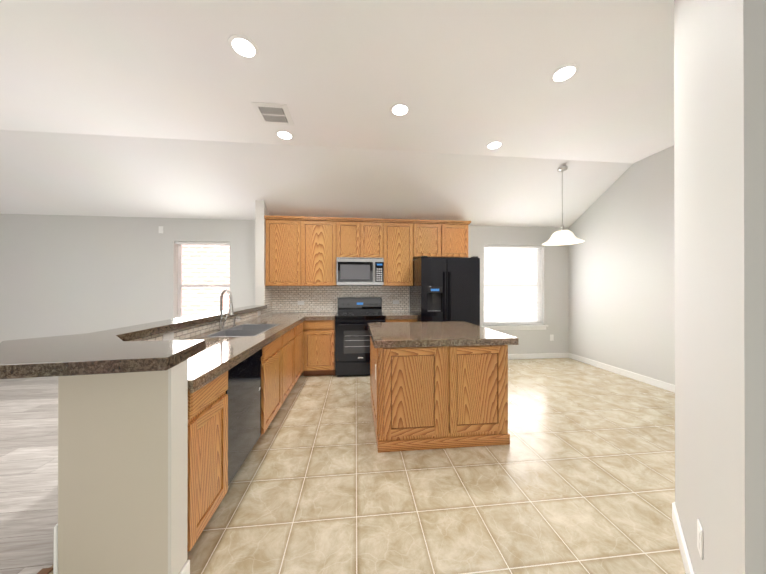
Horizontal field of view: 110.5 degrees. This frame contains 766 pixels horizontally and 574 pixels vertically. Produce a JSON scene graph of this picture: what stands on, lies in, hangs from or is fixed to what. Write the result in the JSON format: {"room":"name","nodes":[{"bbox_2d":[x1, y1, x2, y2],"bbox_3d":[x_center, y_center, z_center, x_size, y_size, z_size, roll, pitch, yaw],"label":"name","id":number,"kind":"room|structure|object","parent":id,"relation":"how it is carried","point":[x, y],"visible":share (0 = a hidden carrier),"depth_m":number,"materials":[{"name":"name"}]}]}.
{"room":"kitchen","nodes":[
{"label":"kitchen","id":0,"kind":"room"},
{"bbox_2d":[0,376,57,573],"bbox_3d":[-4.160,1.403,0.542,5.250,0.120,7.880,0,0,-6],"label":"floor","id":1,"kind":"structure","parent":0,"point":[28,464],"depth_m":1.92,"materials":[{"name":"grey wood"}]},
{"bbox_2d":[58,286,271,573],"bbox_3d":[-1.458,0.664,2.812,0.790,1.368,3.500,0,0,-6],"label":"wall","id":2,"kind":"structure","parent":0,"point":[122,473],"depth_m":1.09,"materials":[{"name":"paint"}]},
{"bbox_2d":[0,305,266,379],"bbox_3d":[-1.546,0.307,2.551,1.078,0.052,3.257,0,0,-6],"label":"bar","id":3,"kind":"object","parent":2,"relation":"on","point":[116,350],"visible":0.98,"depth_m":1.16,"materials":[{"name":"stone"}]},
{"bbox_2d":[163,331,173,340],"bbox_3d":[-1.630,0.382,2.021,0.008,0.070,0.114,0,0,-6],"label":"outlet","id":4,"kind":"object","parent":2,"relation":"attached to","point":[168,336],"visible":0.85,"depth_m":2.02,"materials":[{"name":"white plastic"}]},
{"bbox_2d":[255,200,269,304],"bbox_3d":[-1.946,-0.118,4.342,0.130,2.940,0.380,0,0,-6],"label":"wall column","id":5,"kind":"structure","parent":0,"point":[261,210],"depth_m":4.15,"materials":[{"name":"paint"}]},
{"bbox_2d":[0,214,568,353],"bbox_3d":[-1.705,0.057,4.637,10.970,2.590,0.160,0,0,-6],"label":"wall","id":6,"kind":"structure","parent":0,"point":[61,275],"depth_m":4.30,"materials":[{"name":"paint"}]},
{"bbox_2d":[178,245,229,317],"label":"window","id":7,"kind":"structure","parent":6,"relation":"in","point":[180,247],"depth_m":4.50,"materials":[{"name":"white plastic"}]},
{"bbox_2d":[175,241,229,312],"bbox_3d":[-3.020,-0.019,4.473,0.872,1.474,0.059,0,0,-6],"label":"window blinds","id":8,"kind":"object","parent":7,"relation":"attached to","point":[201,243],"visible":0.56,"depth_m":4.47,"materials":[{"name":"white plastic"}]},
{"bbox_2d":[264,215,303,285],"bbox_3d":[-1.575,-0.557,4.399,0.617,1.076,0.339,0,0,-6],"label":"upper cabinet","id":9,"kind":"object","parent":6,"relation":"attached to","point":[303,251],"depth_m":4.23,"materials":[{"name":"brown wood"}]},
{"bbox_2d":[304,219,339,285],"bbox_3d":[-1.051,-0.557,4.452,0.677,1.076,0.339,0,0,-6],"label":"upper cabinet","id":10,"kind":"object","parent":6,"relation":"attached to","point":[321,236],"depth_m":4.29,"materials":[{"name":"brown wood"}]},
{"bbox_2d":[272,286,408,312],"bbox_3d":[-0.716,0.210,4.653,2.379,0.452,0.008,0,0,-6],"label":"tile backsplash","id":11,"kind":"structure","parent":6,"relation":"attached to","point":[313,298],"depth_m":4.62,"materials":[{"name":"tile"}]},
{"bbox_2d":[340,219,363,257],"bbox_3d":[-0.553,-0.786,4.504,0.445,0.617,0.339,0,0,-6],"label":"upper cabinet","id":12,"kind":"object","parent":6,"relation":"attached to","point":[351,230],"depth_m":4.34,"materials":[{"name":"brown wood"}]},
{"bbox_2d":[337,257,383,284],"bbox_3d":[-0.385,-0.254,4.459,0.754,0.441,0.462,0,0,-6],"label":"over-the-range microwave","id":13,"kind":"object","parent":12,"relation":"attached to","point":[358,271],"visible":1,"depth_m":4.28,"materials":[{"name":"grey metal"}]},
{"bbox_2d":[53,353,693,573],"bbox_3d":[-1.315,1.296,0.835,10.570,0.095,7.480,0,0,-6],"label":"baseboard","id":14,"kind":"structure","parent":6,"relation":"attached to","point":[686,560],"depth_m":3.50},
{"bbox_2d":[364,219,383,257],"bbox_3d":[-0.230,-0.786,4.537,0.445,0.617,0.339,0,0,-6],"label":"upper cabinet","id":15,"kind":"object","parent":6,"relation":"attached to","point":[373,228],"depth_m":4.38,"materials":[{"name":"brown wood"}]},
{"bbox_2d":[382,219,415,285],"bbox_3d":[0.240,-0.556,4.585,0.620,1.076,0.339,0,0,-6],"label":"upper cabinet","id":16,"kind":"object","parent":6,"relation":"attached to","point":[399,234],"depth_m":4.42,"materials":[{"name":"brown wood"}]},
{"bbox_2d":[416,219,443,258],"bbox_3d":[0.759,-0.801,4.639,0.542,0.586,0.339,0,0,-6],"label":"upper cabinet","id":17,"kind":"object","parent":6,"relation":"attached to","point":[429,233],"depth_m":4.48,"materials":[{"name":"brown wood"}]},
{"bbox_2d":[444,223,469,257],"bbox_3d":[1.179,-0.801,4.682,0.543,0.586,0.339,0,0,-6],"label":"upper cabinet","id":18,"kind":"object","parent":6,"relation":"attached to","point":[455,234],"depth_m":4.52,"materials":[{"name":"brown wood"}]},
{"bbox_2d":[484,248,539,323],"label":"window","id":19,"kind":"structure","parent":6,"relation":"in","point":[522,285],"depth_m":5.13,"materials":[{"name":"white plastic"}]},
{"bbox_2d":[484,245,542,324],"bbox_3d":[2.461,-0.033,5.035,1.192,1.504,0.059,0,0,-6],"label":"window blinds","id":20,"kind":"object","parent":19,"relation":"attached to","point":[526,258],"visible":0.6,"depth_m":5.04,"materials":[{"name":"white plastic"}]},
{"bbox_2d":[481,325,547,330],"bbox_3d":[2.463,0.766,5.011,1.300,0.085,0.145,0,0,-6],"label":"window sill","id":21,"kind":"structure","parent":6,"relation":"attached to","point":[519,327],"depth_m":4.98,"materials":[{"name":"white paint"}]},
{"bbox_2d":[0,0,673,227],"bbox_3d":[-1.315,-1.554,0.841,10.970,1.043,7.880,0,0,-6],"label":"ceiling","id":22,"kind":"structure","parent":0,"point":[130,108],"depth_m":2.68,"materials":[{"name":"paint"}]},
{"bbox_2d":[228,34,258,59],"bbox_3d":[-1.060,-1.821,2.024,0.214,0.004,0.214,0,0,-6],"label":"recessed light","id":23,"kind":"object","parent":22,"relation":"in","point":[244,47],"visible":1,"depth_m":2.02,"materials":[{"name":"white plastic"}]},
{"bbox_2d":[251,102,293,125],"bbox_3d":[-1.149,-1.815,2.799,0.340,0.012,0.340,0,0,-6],"label":"ceiling vent","id":24,"kind":"object","parent":22,"relation":"in","point":[273,113],"visible":1,"depth_m":2.77,"materials":[{"name":"white plastic"}]},
{"bbox_2d":[275,130,293,139],"bbox_3d":[-1.179,-1.819,3.188,0.214,0.004,0.214,0,0,-6],"label":"recessed light","id":25,"kind":"object","parent":22,"relation":"in","point":[284,135],"visible":1,"depth_m":3.19,"materials":[{"name":"white plastic"}]},
{"bbox_2d":[390,103,409,116],"bbox_3d":[0.174,-1.820,2.733,0.214,0.004,0.214,0,0,-6],"label":"recessed light","id":26,"kind":"object","parent":22,"relation":"in","point":[399,109],"visible":1,"depth_m":2.72,"materials":[{"name":"white plastic"}]},
{"bbox_2d":[485,141,502,149],"bbox_3d":[1.431,-1.818,3.415,0.214,0.004,0.214,0,0,-6],"label":"recessed light","id":27,"kind":"object","parent":22,"relation":"in","point":[493,145],"visible":1,"depth_m":3.41,"materials":[{"name":"white plastic"}]},
{"bbox_2d":[542,166,583,245],"bbox_3d":[2.646,-1.205,3.921,0.524,1.112,0.524,0,0,-6],"label":"pendant lamp","id":28,"kind":"object","parent":22,"relation":"hanging from","point":[561,236],"visible":1,"depth_m":3.89,"materials":[{"name":"white glass"}]},
{"bbox_2d":[549,63,579,83],"bbox_3d":[1.549,-1.821,2.271,0.214,0.004,0.214,0,0,-6],"label":"recessed light","id":29,"kind":"object","parent":22,"relation":"in","point":[561,74],"visible":1,"depth_m":2.27,"materials":[{"name":"white plastic"}]},
{"bbox_2d":[49,358,685,573],"bbox_3d":[1.296,1.405,1.102,5.720,0.120,7.880,0,0,-6],"label":"floor","id":30,"kind":"structure","parent":0,"point":[576,475],"depth_m":1.75,"materials":[{"name":"beige tile"}]},
{"bbox_2d":[37,567,52,573],"bbox_3d":[-1.382,1.337,-0.821,0.050,0.006,4.200,0,0,-6],"label":"floor","id":31,"kind":"structure","parent":30,"relation":"on","point":[45,571],"depth_m":1.25,"materials":[{"name":"brown wood"}]},
{"bbox_2d":[187,371,227,551],"bbox_3d":[-1.122,0.908,1.403,0.412,0.874,0.390,0,0,-6],"label":"base cabinet","id":32,"kind":"object","parent":30,"relation":"on","point":[207,406],"depth_m":1.39,"materials":[{"name":"brown wood"}]},
{"bbox_2d":[182,289,313,392],"bbox_3d":[-1.386,0.334,2.880,0.680,0.620,3.394,0,0,-6],"label":"countertop","id":33,"kind":"structure","parent":32,"relation":"on","point":[227,348],"depth_m":2.19,"materials":[{"name":"stone"}]},
{"bbox_2d":[218,289,240,329],"bbox_3d":[-1.575,0.228,2.784,0.198,0.412,0.457,0,0,-6],"label":"faucet","id":34,"kind":"object","parent":33,"relation":"on","point":[221,323],"depth_m":2.67,"materials":[{"name":"silver metal"}]},
{"bbox_2d":[203,324,279,336],"bbox_3d":[-1.384,0.538,2.709,0.451,0.212,0.816,0,0,-6],"label":"sink","id":35,"kind":"object","parent":33,"relation":"in","point":[240,330],"depth_m":2.70,"materials":[{"name":"silver metal"}]},
{"bbox_2d":[225,349,261,485],"bbox_3d":[-1.286,0.912,1.889,0.624,0.868,0.600,0,0,-6],"label":"dishwasher","id":36,"kind":"object","parent":30,"relation":"on","point":[243,391],"visible":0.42,"depth_m":1.86,"materials":[{"name":"black metal"}]},
{"bbox_2d":[261,322,302,397],"bbox_3d":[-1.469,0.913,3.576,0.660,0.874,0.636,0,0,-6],"label":"base cabinet","id":37,"kind":"object","parent":30,"relation":"on","point":[281,364],"depth_m":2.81,"materials":[{"name":"brown wood"}]},
{"bbox_2d":[303,320,334,375],"bbox_3d":[-0.993,0.915,4.295,0.474,0.874,0.660,0,0,-6],"label":"base cabinet","id":38,"kind":"object","parent":30,"relation":"on","point":[318,347],"depth_m":3.98,"materials":[{"name":"brown wood"}]},
{"bbox_2d":[306,312,337,320],"bbox_3d":[-0.966,0.468,4.280,0.422,0.057,0.694,0,0,-6],"label":"countertop","id":39,"kind":"structure","parent":38,"relation":"on","point":[309,316],"depth_m":3.97,"materials":[{"name":"stone"}]},
{"bbox_2d":[335,297,385,376],"bbox_3d":[-0.368,0.766,4.292,0.760,1.170,0.758,0,0,-6],"label":"range","id":40,"kind":"object","parent":30,"relation":"on","point":[354,316],"visible":0.83,"depth_m":3.98,"materials":[{"name":"black metal"}]},
{"bbox_2d":[385,318,416,321],"bbox_3d":[0.255,0.915,4.423,0.498,0.874,0.660,0,0,-6],"label":"base cabinet","id":41,"kind":"object","parent":30,"relation":"on","point":[394,320],"depth_m":4.10,"materials":[{"name":"brown wood"}]},
{"bbox_2d":[382,311,417,319],"bbox_3d":[0.256,0.468,4.414,0.495,0.057,0.677,0,0,-6],"label":"countertop","id":42,"kind":"structure","parent":41,"relation":"on","point":[401,314],"depth_m":4.09,"materials":[{"name":"stone"}]},
{"bbox_2d":[370,336,509,452],"bbox_3d":[0.467,0.911,2.749,1.151,0.874,1.081,0,0,-6],"label":"base cabinet","id":43,"kind":"object","parent":30,"relation":"on","point":[427,398],"visible":0.81,"depth_m":2.22,"materials":[{"name":"brown wood"}]},
{"bbox_2d":[368,321,518,347],"bbox_3d":[0.483,0.463,2.755,1.230,0.058,1.130,0,0,-6],"label":"countertop","id":44,"kind":"structure","parent":43,"relation":"on","point":[416,334],"depth_m":2.37,"materials":[{"name":"stone"}]},
{"bbox_2d":[410,256,479,325],"bbox_3d":[0.977,0.444,4.363,0.910,1.815,0.892,0,0,-6],"label":"refrigerator","id":45,"kind":"object","parent":30,"relation":"on","point":[444,289],"visible":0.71,"depth_m":3.99,"materials":[{"name":"black metal"}]},
{"bbox_2d":[568,145,674,384],"bbox_3d":[4.022,-0.290,1.386,0.160,3.270,7.880,0,0,-6],"label":"wall","id":46,"kind":"structure","parent":0,"point":[622,285],"depth_m":3.95,"materials":[{"name":"paint"}]},
{"bbox_2d":[674,0,765,573],"bbox_3d":[2.433,-0.265,1.238,3.030,3.220,0.750,0,0,-6],"label":"wall","id":47,"kind":"structure","parent":0,"point":[720,231],"depth_m":0.86,"materials":[{"name":"paint"}]},
{"bbox_2d":[697,519,702,559],"bbox_3d":[1.277,1.014,1.071,0.008,0.114,0.070,0,0,41],"label":"outlet","id":48,"kind":"object","parent":47,"relation":"attached to","point":[699,537],"visible":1,"depth_m":1.06,"materials":[{"name":"white plastic"}]}
]}

